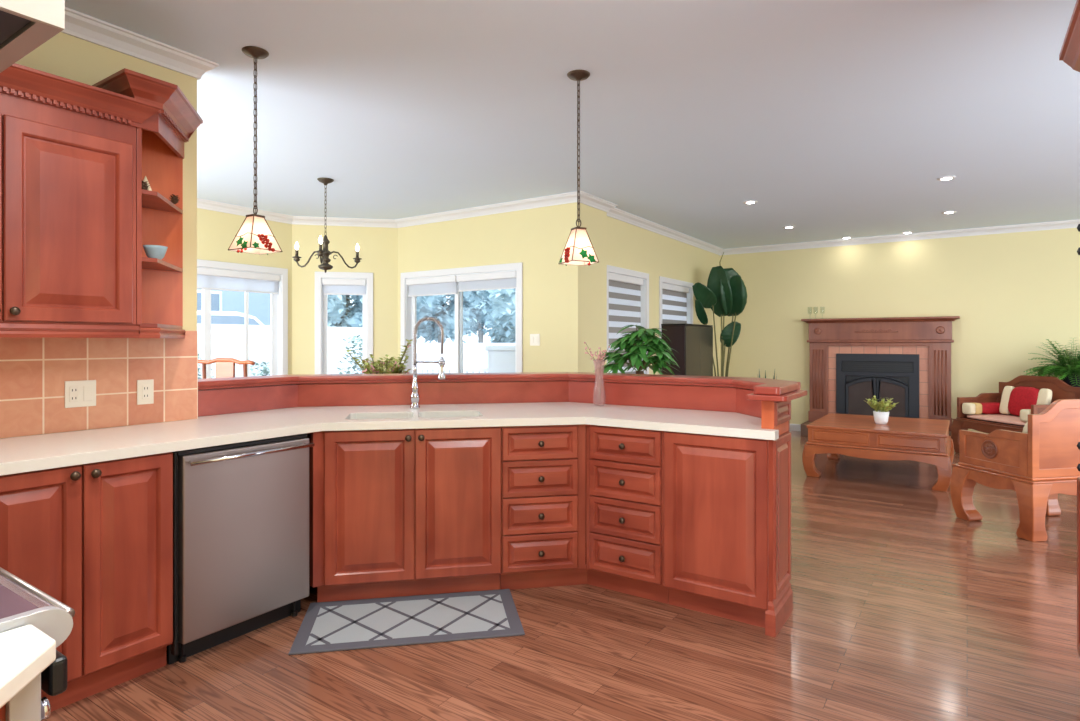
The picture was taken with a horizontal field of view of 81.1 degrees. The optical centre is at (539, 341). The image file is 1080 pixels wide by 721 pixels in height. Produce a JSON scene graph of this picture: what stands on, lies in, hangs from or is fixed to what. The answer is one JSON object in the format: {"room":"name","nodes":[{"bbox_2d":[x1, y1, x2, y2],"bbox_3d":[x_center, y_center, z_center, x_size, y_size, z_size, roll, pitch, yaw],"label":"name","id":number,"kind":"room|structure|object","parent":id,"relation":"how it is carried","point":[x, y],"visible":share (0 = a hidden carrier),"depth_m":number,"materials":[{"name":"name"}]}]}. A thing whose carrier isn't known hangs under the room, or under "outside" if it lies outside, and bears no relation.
{"room":"kitchen","nodes":[
{"label":"kitchen","id":0,"kind":"room"},
{"bbox_2d":[8,32,196,437],"bbox_3d":[-3.138,-0.066,1.341,0.120,2.752,4.704,0,0,34],"label":"wall","id":1,"kind":"structure","parent":0,"point":[64,55],"depth_m":3.05,"materials":[{"name":"yellow paint"}]},
{"bbox_2d":[0,63,162,337],"bbox_3d":[-2.123,-0.518,2.372,0.402,1.004,1.148,0,0,34],"label":"upper cabinet","id":2,"kind":"object","parent":1,"relation":"attached to","point":[68,146],"visible":1,"depth_m":2.49,"materials":[{"name":"brown wood"}]},
{"bbox_2d":[0,331,197,437],"bbox_3d":[-2.328,0.170,2.423,0.008,0.450,2.004,0,0,34],"label":"tile backsplash","id":3,"kind":"structure","parent":1,"relation":"attached to","point":[34,372],"depth_m":2.86,"materials":[{"name":"ceramic"}]},
{"bbox_2d":[65,380,95,407],"bbox_3d":[-2.050,0.232,2.817,0.010,0.118,0.120,0,0,34],"label":"wall outlet","id":4,"kind":"object","parent":3,"relation":"attached to","point":[82,393],"visible":1,"depth_m":2.81,"materials":[{"name":"beige plastic"}]},
{"bbox_2d":[69,386,77,401],"bbox_3d":[-2.063,0.232,2.793,0.003,0.068,0.034,0,0,34],"label":"socket","id":5,"kind":"object","parent":4,"relation":"attached to","point":[73,390],"depth_m":2.79,"materials":[{"name":"white plastic"}]},
{"bbox_2d":[137,379,153,404],"bbox_3d":[-1.900,0.242,3.039,0.010,0.118,0.074,0,0,34],"label":"wall outlet","id":6,"kind":"object","parent":3,"relation":"attached to","point":[145,388],"visible":1,"depth_m":3.04,"materials":[{"name":"beige plastic"}]},
{"bbox_2d":[142,385,149,398],"bbox_3d":[-1.897,0.242,3.038,0.003,0.068,0.034,0,0,34],"label":"socket","id":7,"kind":"object","parent":6,"relation":"attached to","point":[145,388],"depth_m":3.04,"materials":[{"name":"white plastic"}]},
{"bbox_2d":[61,7,218,79],"bbox_3d":[-2.329,-1.399,2.469,0.195,0.085,2.079,0,0,34],"label":"trim","id":8,"kind":"structure","parent":1,"relation":"attached to","point":[79,25],"depth_m":2.97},
{"bbox_2d":[92,68,202,338],"bbox_3d":[-1.741,-0.571,2.923,0.418,1.110,0.506,0,0,34],"label":"corner shelf unit","id":9,"kind":"object","parent":1,"relation":"attached to","point":[160,139],"visible":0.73,"depth_m":3.04,"materials":[{"name":"brown wood"}]},
{"bbox_2d":[142,181,149,189],"bbox_3d":[-1.766,-0.692,2.807,0.057,0.053,0.057,0,0,34],"label":"pine cone","id":10,"kind":"object","parent":9,"relation":"on","point":[144,184],"visible":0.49,"depth_m":2.80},
{"bbox_2d":[143,176,151,190],"bbox_3d":[-1.809,-0.713,2.894,0.068,0.100,0.065,0,0,34],"label":"tree","id":11,"kind":"object","parent":9,"relation":"on","point":[145,178],"visible":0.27,"depth_m":2.89,"materials":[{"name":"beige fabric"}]},
{"bbox_2d":[143,245,167,259],"bbox_3d":[-1.754,-0.402,2.877,0.098,0.066,0.098,0,0,34],"label":"bowl","id":12,"kind":"object","parent":9,"relation":"on","point":[152,251],"visible":0.78,"depth_m":2.85,"materials":[{"name":"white ceramic"}]},
{"bbox_2d":[170,194,179,203],"bbox_3d":[-1.765,-0.688,3.048,0.049,0.047,0.049,0,0,34],"label":"pine cone","id":13,"kind":"object","parent":9,"relation":"on","point":[174,199],"visible":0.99,"depth_m":3.04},
{"bbox_2d":[197,208,291,374],"bbox_3d":[-4.008,-0.066,5.757,0.140,2.752,3.843,0,0,34],"label":"wall","id":14,"kind":"structure","parent":0,"point":[216,231],"depth_m":6.74,"materials":[{"name":"yellow paint"}]},
{"bbox_2d":[197,259,287,378],"bbox_3d":[-3.474,0.095,6.523,0.155,1.866,1.846,0,0,34],"label":"window","id":15,"kind":"structure","parent":14,"relation":"in","point":[278,302],"depth_m":7.16,"materials":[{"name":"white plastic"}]},
{"bbox_2d":[197,267,279,293],"bbox_3d":[-3.442,-0.651,6.502,0.062,0.218,1.670,0,0,34],"label":"roller blind","id":16,"kind":"object","parent":15,"relation":"attached to","point":[207,278],"visible":0.58,"depth_m":6.76,"materials":[{"name":"white fabric"}]},
{"bbox_2d":[292,224,397,374],"bbox_3d":[-2.299,-0.066,7.492,1.197,2.752,0.140,0,0,-11],"label":"wall","id":17,"kind":"structure","parent":0,"point":[378,246],"depth_m":7.42,"materials":[{"name":"yellow paint"}]},
{"bbox_2d":[315,271,372,373],"bbox_3d":[-2.312,0.105,7.476,0.661,1.846,0.155,0,0,-11],"label":"window","id":18,"kind":"structure","parent":17,"relation":"in","point":[321,300],"depth_m":7.44,"materials":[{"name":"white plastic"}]},
{"bbox_2d":[322,278,365,294],"bbox_3d":[-2.305,-0.646,7.439,0.495,0.188,0.062,0,0,-11],"label":"roller blind","id":19,"kind":"object","parent":18,"relation":"attached to","point":[331,286],"visible":1,"depth_m":7.43,"materials":[{"name":"white fabric"}]},
{"bbox_2d":[398,204,565,371],"bbox_3d":[-0.683,-0.066,6.934,2.356,2.752,0.140,0,0,34],"label":"wall","id":20,"kind":"structure","parent":0,"point":[535,237],"depth_m":6.50,"materials":[{"name":"yellow paint"}]},
{"bbox_2d":[400,262,522,372],"bbox_3d":[-0.878,0.246,7.052,1.776,2.128,0.155,0,0,34],"label":"window","id":21,"kind":"structure","parent":20,"relation":"in","point":[408,305],"depth_m":7.09,"materials":[{"name":"white plastic"}]},
{"bbox_2d":[406,275,456,296],"bbox_3d":[-1.246,-0.636,7.254,0.775,0.208,0.062,0,0,34],"label":"roller blind","id":22,"kind":"object","parent":21,"relation":"attached to","point":[442,285],"visible":0.96,"depth_m":7.23,"materials":[{"name":"white fabric"}]},
{"bbox_2d":[456,271,515,291],"bbox_3d":[-0.575,-0.648,6.800,0.825,0.183,0.062,0,0,34],"label":"roller blind","id":23,"kind":"object","parent":21,"relation":"attached to","point":[506,279],"visible":0.91,"depth_m":6.78,"materials":[{"name":"white fabric"}]},
{"bbox_2d":[530,334,539,345],"bbox_3d":[-0.053,-0.020,6.416,0.120,0.120,0.011,0,0,34],"label":"light switch","id":24,"kind":"object","parent":20,"relation":"attached to","point":[534,338],"visible":1,"depth_m":6.41,"materials":[{"name":"beige plastic"}]},
{"bbox_2d":[41,430,1079,720],"bbox_3d":[0.941,1.370,3.710,11.400,0.120,13.200,0,0,34],"label":"floor","id":25,"kind":"structure","parent":0,"point":[906,608],"depth_m":2.66,"materials":[{"name":"brown wood"}]},
{"bbox_2d":[0,673,50,720],"bbox_3d":[-0.709,0.868,0.518,0.435,0.885,0.644,0,0,34],"label":"base cabinet","id":26,"kind":"object","parent":25,"relation":"on","point":[27,704],"visible":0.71,"depth_m":0.83,"materials":[{"name":"brown wood"}]},
{"bbox_2d":[0,625,55,707],"bbox_3d":[-0.699,0.410,0.495,0.472,0.028,0.633,0,0,34],"label":"countertop","id":27,"kind":"structure","parent":26,"relation":"on","point":[26,651],"depth_m":0.80,"materials":[{"name":"beige stone"}]},
{"bbox_2d":[0,567,74,695],"bbox_3d":[-1.190,0.838,0.874,0.762,0.905,0.677,0,0,34],"label":"range","id":28,"kind":"object","parent":25,"relation":"on","point":[22,603],"visible":0.63,"depth_m":0.93,"materials":[{"name":"grey ceramic"}]},
{"bbox_2d":[0,574,55,618],"bbox_3d":[-1.199,0.405,0.878,0.744,0.034,0.654,0,0,34],"label":"cooktop","id":29,"kind":"object","parent":28,"relation":"in","point":[18,598],"depth_m":0.96,"materials":[{"name":"ceramic"}]},
{"bbox_2d":[41,650,66,695],"bbox_3d":[-1.022,0.785,1.122,0.744,0.650,0.056,0,0,34],"label":"oven","id":30,"kind":"object","parent":28,"relation":"in","point":[54,678],"depth_m":0.93,"materials":[{"name":"black plastic"}]},
{"bbox_2d":[0,452,172,711],"bbox_3d":[-2.065,0.874,2.175,0.691,0.872,1.248,0,0,34],"label":"base cabinet","id":31,"kind":"object","parent":25,"relation":"on","point":[96,538],"visible":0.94,"depth_m":2.32,"materials":[{"name":"brown wood"}]},
{"bbox_2d":[0,402,778,475],"bbox_3d":[-1.058,0.416,2.917,4.430,0.040,2.011,0,0,-25],"label":"countertop","id":32,"kind":"structure","parent":31,"relation":"on","point":[21,454],"depth_m":3.08,"materials":[{"name":"beige stone"}]},
{"bbox_2d":[410,316,445,407],"bbox_3d":[-0.671,0.121,3.807,0.215,0.551,0.118,0,0,0],"label":"kitchen faucet","id":33,"kind":"object","parent":32,"relation":"on","point":[414,397],"visible":1,"depth_m":3.77,"materials":[{"name":"silver metal"}]},
{"bbox_2d":[584,342,609,400],"bbox_3d":[0.364,0.198,3.928,0.155,0.396,0.158,0,0,34],"label":"glass vase","id":34,"kind":"object","parent":32,"relation":"on","point":[600,356],"visible":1,"depth_m":3.91,"materials":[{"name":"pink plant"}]},
{"bbox_2d":[198,358,254,378],"bbox_3d":[-2.331,0.717,4.998,0.587,1.186,0.497,0,0,18],"label":"dining chair","id":35,"kind":"object","parent":25,"relation":"on","point":[225,367],"visible":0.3,"depth_m":4.79,"materials":[{"name":"brown wood"}]},
{"bbox_2d":[167,434,314,664],"bbox_3d":[-1.505,0.876,2.928,0.656,0.868,0.618,0,0,34],"label":"dishwasher","id":36,"kind":"object","parent":25,"relation":"on","point":[241,510],"visible":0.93,"depth_m":2.73,"materials":[{"name":"silver metal"}]},
{"bbox_2d":[310,427,500,601],"bbox_3d":[-0.717,0.874,3.453,0.943,0.872,0.651,0,0,-11],"label":"base cabinet","id":37,"kind":"object","parent":25,"relation":"on","point":[394,512],"visible":0.99,"depth_m":3.17,"materials":[{"name":"brown wood"}]},
{"bbox_2d":[288,589,524,654],"bbox_3d":[-0.606,1.304,2.979,1.000,0.009,0.520,0,0,-10],"label":"floor mat","id":38,"kind":"object","parent":25,"relation":"on","point":[330,626],"visible":1,"depth_m":2.94,"materials":[{"name":"grey fabric"}]},
{"bbox_2d":[198,372,806,554],"bbox_3d":[-0.253,0.756,3.741,3.337,1.108,1.437,0,0,10],"label":"breakfast bar","id":39,"kind":"object","parent":25,"relation":"on","point":[769,400],"visible":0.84,"depth_m":3.86,"materials":[{"name":"brown wood"}]},
{"bbox_2d":[500,424,586,589],"bbox_3d":[0.009,0.874,3.441,0.473,0.872,0.349,0,0,-11],"label":"base cabinet","id":40,"kind":"object","parent":25,"relation":"on","point":[543,468],"visible":0.98,"depth_m":3.30,"materials":[{"name":"brown wood"}]},
{"bbox_2d":[586,425,667,603],"bbox_3d":[0.532,0.874,3.407,0.464,0.872,0.499,0,0,34],"label":"base cabinet","id":41,"kind":"object","parent":25,"relation":"on","point":[625,466],"visible":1,"depth_m":3.22,"materials":[{"name":"brown wood"}]},
{"bbox_2d":[593,325,678,374],"bbox_3d":[0.830,0.583,5.125,0.725,1.454,0.790,0,0,34],"label":"tree","id":42,"kind":"object","parent":25,"relation":"on","point":[636,344],"visible":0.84,"depth_m":4.98,"materials":[{"name":"green plant"}]},
{"bbox_2d":[661,324,712,375],"bbox_3d":[1.950,0.542,8.304,0.358,1.535,1.020,0,0,34],"label":"display cabinet","id":43,"kind":"object","parent":25,"relation":"on","point":[692,343],"visible":0.45,"depth_m":7.95,"materials":[{"name":"black wood"}]},
{"bbox_2d":[692,252,746,376],"bbox_3d":[2.491,0.028,8.640,0.561,2.565,0.777,0,0,34],"label":"leaf plant","id":44,"kind":"object","parent":25,"relation":"on","point":[725,293],"visible":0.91,"depth_m":8.67,"materials":[{"name":"green plant"}]},
{"bbox_2d":[664,431,792,637],"bbox_3d":[0.997,0.874,3.200,0.533,0.872,0.620,0,0,34],"label":"base cabinet","id":45,"kind":"object","parent":25,"relation":"on","point":[727,500],"visible":0.94,"depth_m":2.94,"materials":[{"name":"brown wood"}]},
{"bbox_2d":[802,413,953,491],"bbox_3d":[3.416,1.060,6.332,1.217,0.500,1.298,0,0,34],"label":"coffee table","id":46,"kind":"object","parent":25,"relation":"on","point":[831,432],"visible":1,"depth_m":5.88,"materials":[{"name":"brown wood"}]},
{"bbox_2d":[864,396,898,424],"bbox_3d":[3.364,0.672,6.202,0.266,0.276,0.263,0,0,1],"label":"potted plant","id":47,"kind":"object","parent":46,"relation":"on","point":[881,417],"visible":1,"depth_m":6.17,"materials":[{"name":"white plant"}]},
{"bbox_2d":[801,316,959,435],"bbox_3d":[4.513,0.492,8.487,1.890,1.635,0.500,0,0,34],"label":"fireplace","id":48,"kind":"object","parent":25,"relation":"on","point":[906,360],"visible":0.85,"depth_m":8.53,"materials":[{"name":"wood"},{"name":"black metal"},{"name":"tile"}]},
{"bbox_2d":[801,316,959,320],"bbox_3d":[4.581,-0.311,8.589,1.890,0.028,0.255,0,0,34],"label":"mantel shelf","id":49,"kind":"object","parent":48,"relation":"attached to","point":[936,318],"depth_m":8.36,"materials":[{"name":"brown wood"}]},
{"bbox_2d":[950,399,1079,541],"bbox_3d":[3.557,0.848,4.490,0.866,0.925,0.656,0,0,-11],"label":"armchair","id":50,"kind":"object","parent":25,"relation":"on","point":[1040,464],"visible":0.98,"depth_m":4.20,"materials":[{"name":"brown wood"}]},
{"bbox_3d":[3.553,0.870,4.515,0.690,0.050,0.520,0,0,-11],"label":"seat cushion","id":51,"kind":"object","parent":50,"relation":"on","visible":0},
{"bbox_2d":[1022,421,1027,432],"bbox_3d":[3.422,0.676,4.291,0.300,0.329,0.108,0,0,-11],"label":"throw pillow","id":52,"kind":"object","parent":51,"relation":"on","point":[1025,428],"visible":0.03,"depth_m":4.27,"materials":[{"name":"beige fabric"}]},
{"bbox_2d":[951,375,1079,452],"bbox_3d":[5.317,0.848,7.044,0.706,0.925,1.036,0,0,-11],"label":"armchair","id":53,"kind":"object","parent":25,"relation":"on","point":[1060,389],"visible":0.27,"depth_m":7.15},
{"bbox_2d":[967,414,1025,425],"bbox_3d":[5.292,0.870,7.039,0.570,0.050,0.860,0,0,-11],"label":"seat cushion","id":54,"kind":"object","parent":53,"relation":"on","point":[1002,418],"visible":0.58,"depth_m":7.04,"materials":[{"name":"pink fabric"}]},
{"bbox_2d":[962,402,1001,414],"bbox_3d":[5.231,0.778,7.394,0.565,0.133,0.136,0,0,-11],"label":"bolster","id":55,"kind":"object","parent":54,"relation":"on","point":[988,407],"visible":0.86,"depth_m":7.33,"materials":[{"name":"red fabric"}]},
{"bbox_2d":[999,386,1051,415],"bbox_3d":[5.439,0.673,7.077,0.146,0.336,0.550,0,0,-11],"label":"throw pillow","id":56,"kind":"object","parent":54,"relation":"on","point":[1013,399],"visible":0.81,"depth_m":7.08,"materials":[{"name":"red fabric"}]},
{"bbox_2d":[1020,409,1030,421],"bbox_3d":[5.368,0.778,6.687,0.565,0.131,0.134,0,0,-11],"label":"bolster","id":57,"kind":"object","parent":54,"relation":"on","point":[1024,413],"visible":0.23,"depth_m":6.63,"materials":[{"name":"beige fabric"}]},
{"bbox_2d":[1059,0,1079,657],"bbox_3d":[1.899,0.080,1.646,0.688,2.460,1.676,0,0,34],"label":"pantry cabinet","id":58,"kind":"object","parent":25,"relation":"on","point":[1070,50],"visible":1,"depth_m":2.39,"materials":[{"name":"brown wood"}]},
{"bbox_3d":[-1.338,0.927,5.409,0.360,0.765,0.360,0,0,34],"label":"pedestal stand","id":59,"kind":"object","parent":25,"relation":"on","visible":0},
{"bbox_2d":[345,339,412,373],"bbox_3d":[-1.323,0.262,5.414,0.532,0.566,0.581,0,0,-42],"label":"flowering plant","id":60,"kind":"object","parent":59,"relation":"on","point":[372,367],"visible":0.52,"depth_m":5.36,"materials":[{"name":"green plant"}]},
{"bbox_3d":[6.004,0.918,7.106,0.400,0.785,0.400,0,0,34],"label":"plant stand","id":61,"kind":"object","parent":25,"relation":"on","visible":0},
{"bbox_2d":[1024,339,1079,386],"bbox_3d":[6.018,0.240,7.106,0.894,0.569,0.886,0,0,45],"label":"potted fern","id":62,"kind":"object","parent":61,"relation":"on","point":[1069,373],"visible":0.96,"depth_m":7.07,"materials":[{"name":"green plant"}]},
{"bbox_2d":[65,0,1079,248],"bbox_3d":[0.941,-1.502,3.710,11.400,0.120,13.200,0,0,34],"label":"ceiling","id":63,"kind":"structure","parent":0,"point":[840,118],"depth_m":3.83,"materials":[{"name":"white paint"}]},
{"bbox_2d":[228,46,282,254],"bbox_3d":[-1.415,-0.943,3.137,0.202,0.998,0.195,0,0,31],"label":"pendant lamp","id":64,"kind":"object","parent":63,"relation":"hanging from","point":[254,236],"visible":1,"depth_m":3.12,"materials":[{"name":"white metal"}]},
{"bbox_2d":[292,177,361,272],"bbox_3d":[-1.914,-1.026,5.650,0.546,0.832,0.546,0,0,34],"label":"chandelier","id":65,"kind":"object","parent":63,"relation":"hanging from","point":[324,254],"visible":1,"depth_m":5.59,"materials":[{"name":"brown metal"}]},
{"bbox_2d":[559,70,598,265],"bbox_3d":[0.208,-0.929,3.403,0.186,1.026,0.178,0,0,-24],"label":"pendant lamp","id":66,"kind":"object","parent":63,"relation":"hanging from","point":[579,249],"visible":1,"depth_m":3.38,"materials":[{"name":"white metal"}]},
{"bbox_2d":[743,200,757,203],"bbox_3d":[2.167,-1.434,6.503,0.144,0.016,0.144,0,0,34],"label":"recessed light","id":67,"kind":"object","parent":63,"relation":"in","point":[749,201],"visible":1,"depth_m":6.47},
{"bbox_2d":[937,176,955,180],"bbox_3d":[3.575,-1.434,5.550,0.144,0.016,0.144,0,0,34],"label":"recessed light","id":68,"kind":"object","parent":63,"relation":"in","point":[944,177],"visible":1,"depth_m":5.52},
{"bbox_2d":[942,211,956,213],"bbox_3d":[4.543,-1.434,7.008,0.144,0.016,0.144,0,0,34],"label":"recessed light","id":69,"kind":"object","parent":63,"relation":"in","point":[945,212],"visible":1,"depth_m":6.98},
{"bbox_2d":[566,202,606,372],"bbox_3d":[0.477,-0.066,6.421,0.140,2.752,0.590,0,0,34],"label":"wall","id":70,"kind":"structure","parent":0,"point":[586,286],"depth_m":6.31,"materials":[{"name":"yellow paint"}]},
{"bbox_2d":[607,216,719,375],"bbox_3d":[1.672,-0.066,8.341,0.140,2.752,3.930,0,0,34],"label":"wall","id":71,"kind":"structure","parent":0,"point":[629,246],"depth_m":7.92,"materials":[{"name":"yellow paint"}]},
{"bbox_2d":[607,265,648,373],"bbox_3d":[0.951,0.025,7.253,0.155,1.706,1.116,0,0,34],"label":"window","id":72,"kind":"structure","parent":71,"relation":"in","point":[610,269],"depth_m":7.58,"materials":[{"name":"white plastic"}]},
{"bbox_2d":[609,273,642,373],"bbox_3d":[0.965,0.001,7.205,0.066,1.505,0.885,0,0,34],"label":"zebra blind","id":73,"kind":"object","parent":72,"relation":"attached to","point":[624,291],"visible":0.31,"depth_m":7.19,"materials":[{"name":"grey"}]},
{"bbox_2d":[659,276,692,374],"bbox_3d":[1.778,0.025,8.475,0.155,1.706,1.166,0,0,34],"label":"window","id":74,"kind":"structure","parent":71,"relation":"in","point":[666,280],"depth_m":8.49,"materials":[{"name":"white plastic"}]},
{"bbox_2d":[662,283,688,323],"bbox_3d":[1.792,0.001,8.426,0.066,1.505,0.935,0,0,34],"label":"zebra blind","id":75,"kind":"object","parent":74,"relation":"attached to","point":[674,297],"visible":0.24,"depth_m":8.41,"materials":[{"name":"grey"}]},
{"bbox_2d":[720,228,1079,433],"bbox_3d":[5.952,-0.066,7.902,7.800,2.752,0.140,0,0,34],"label":"wall","id":76,"kind":"structure","parent":0,"point":[1011,293],"depth_m":8.31,"materials":[{"name":"yellow paint"}]},
{"bbox_2d":[197,191,1079,254],"bbox_3d":[1.728,-1.401,7.322,14.145,0.083,4.931,0,0,-6],"label":"trim","id":77,"kind":"structure","parent":76,"relation":"attached to","point":[588,199],"depth_m":7.39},
{"bbox_2d":[790,424,800,430],"bbox_3d":[2.099,1.260,7.696,1.290,0.100,4.520,0,0,34],"label":"baseboard","id":78,"kind":"structure","parent":76,"relation":"attached to","point":[794,427],"depth_m":9.28,"materials":[{"name":"white wood"}]},
{"bbox_2d":[1056,371,1079,386],"bbox_3d":[6.004,0.429,7.106,0.300,0.190,0.300,0,0,34],"label":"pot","id":79,"kind":"object","parent":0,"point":[1066,379],"depth_m":7.02,"materials":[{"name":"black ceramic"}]},
{"label":"outside","id":80,"kind":"structure","parent":0,"visible":0},
{"bbox_3d":[-5.353,1.685,27.773,80.000,0.150,80.000,0,0,34],"label":"ground","id":81,"kind":"structure","parent":80,"visible":0},
{"bbox_2d":[198,354,213,378],"bbox_3d":[-6.587,0.907,11.703,1.411,1.408,1.272,0,0,-16],"label":"shrub","id":82,"kind":"object","parent":81,"relation":"on","point":[200,358],"visible":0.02,"depth_m":11.86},
{"bbox_2d":[197,311,263,324],"bbox_3d":[-7.785,0.450,15.616,1.940,2.320,4.638,0,0,34],"label":"parked car","id":83,"kind":"object","parent":81,"relation":"on","point":[217,317],"visible":0.02,"depth_m":14.70,"materials":[{"name":"white paint"}]},
{"bbox_2d":[197,289,269,324],"bbox_3d":[-15.070,-2.490,20.463,4.700,8.200,13.800,0,0,34],"label":"house","id":84,"kind":"structure","parent":81,"relation":"on","point":[221,300],"depth_m":23.04,"materials":[{"name":"blue"}]},
{"bbox_2d":[250,361,269,376],"bbox_3d":[-5.573,1.000,13.320,1.579,1.223,1.507,0,0,34],"label":"shrub","id":85,"kind":"object","parent":81,"relation":"on","point":[265,371],"visible":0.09,"depth_m":13.19,"materials":[{"name":"plant"}]},
{"bbox_2d":[197,324,362,377],"bbox_3d":[-6.212,0.610,14.015,0.100,2.000,8.350,0,0,34],"label":"fence","id":86,"kind":"object","parent":81,"relation":"on","point":[227,340],"visible":0.16,"depth_m":13.93,"materials":[{"name":"white"}]},
{"bbox_2d":[328,295,362,326],"bbox_3d":[-6.187,-1.237,20.064,3.275,5.705,3.169,0,0,-28],"label":"tree","id":87,"kind":"object","parent":81,"relation":"on","point":[341,312],"visible":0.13,"depth_m":19.27,"materials":[{"name":"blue plant"}]},
{"bbox_2d":[337,335,362,373],"bbox_3d":[-3.933,0.727,14.492,1.760,1.769,1.820,0,0,34],"label":"shrub","id":88,"kind":"object","parent":81,"relation":"on","point":[358,339],"visible":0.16,"depth_m":14.34,"materials":[{"name":"plant"}]},
{"bbox_2d":[417,291,477,342],"bbox_3d":[-3.566,-1.497,23.008,3.435,6.223,3.082,0,0,-21],"label":"tree","id":89,"kind":"object","parent":81,"relation":"on","point":[432,306],"visible":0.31,"depth_m":22.38,"materials":[{"name":"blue plant"}]},
{"bbox_2d":[418,342,514,372],"bbox_3d":[3.373,0.810,13.414,16.450,1.600,0.100,0,0,34],"label":"fence","id":90,"kind":"object","parent":81,"relation":"on","point":[475,355],"visible":0.11,"depth_m":17.31,"materials":[{"name":"white"}]},
{"bbox_2d":[447,296,493,342],"bbox_3d":[-2.773,-2.145,28.592,3.858,7.518,3.728,0,0,-31],"label":"tree","id":91,"kind":"object","parent":81,"relation":"on","point":[480,327],"visible":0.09,"depth_m":28.37,"materials":[{"name":"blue plant"}]},
{"bbox_2d":[466,289,514,342],"bbox_3d":[-0.587,-1.067,19.062,3.187,5.364,2.994,0,0,-23],"label":"tree","id":92,"kind":"object","parent":81,"relation":"on","point":[498,306],"visible":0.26,"depth_m":17.92,"materials":[{"name":"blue plant"}]},
{"bbox_3d":[-1.018,1.485,8.755,4.500,0.250,2.440,0,0,34],"label":"terrace","id":93,"kind":"object","parent":81,"relation":"on","visible":0},
{"bbox_2d":[417,366,487,372],"bbox_3d":[-0.487,0.860,9.628,4.490,1.000,0.090,0,0,34],"label":"deck railing","id":94,"kind":"object","parent":93,"relation":"on","point":[432,368],"visible":0.06,"depth_m":10.28,"materials":[{"name":"white wood"}]},
{"bbox_2d":[485,346,514,372],"bbox_3d":[-0.315,0.710,8.545,0.660,1.300,0.560,0,0,34],"label":"storage box","id":95,"kind":"object","parent":93,"relation":"on","point":[501,359],"visible":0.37,"depth_m":8.38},
{"bbox_3d":[-1.202,-1.019,0.860,0.766,0.800,0.672,0,0,34],"label":"cabinet","id":96,"kind":"object","parent":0,"visible":0},
{"bbox_2d":[0,0,64,72],"bbox_3d":[-1.202,-0.538,0.860,0.766,0.160,0.673,0,0,34],"label":"range hood","id":97,"kind":"object","parent":96,"relation":"attached to","point":[25,25],"visible":1,"depth_m":0.92,"materials":[{"name":"metal"}]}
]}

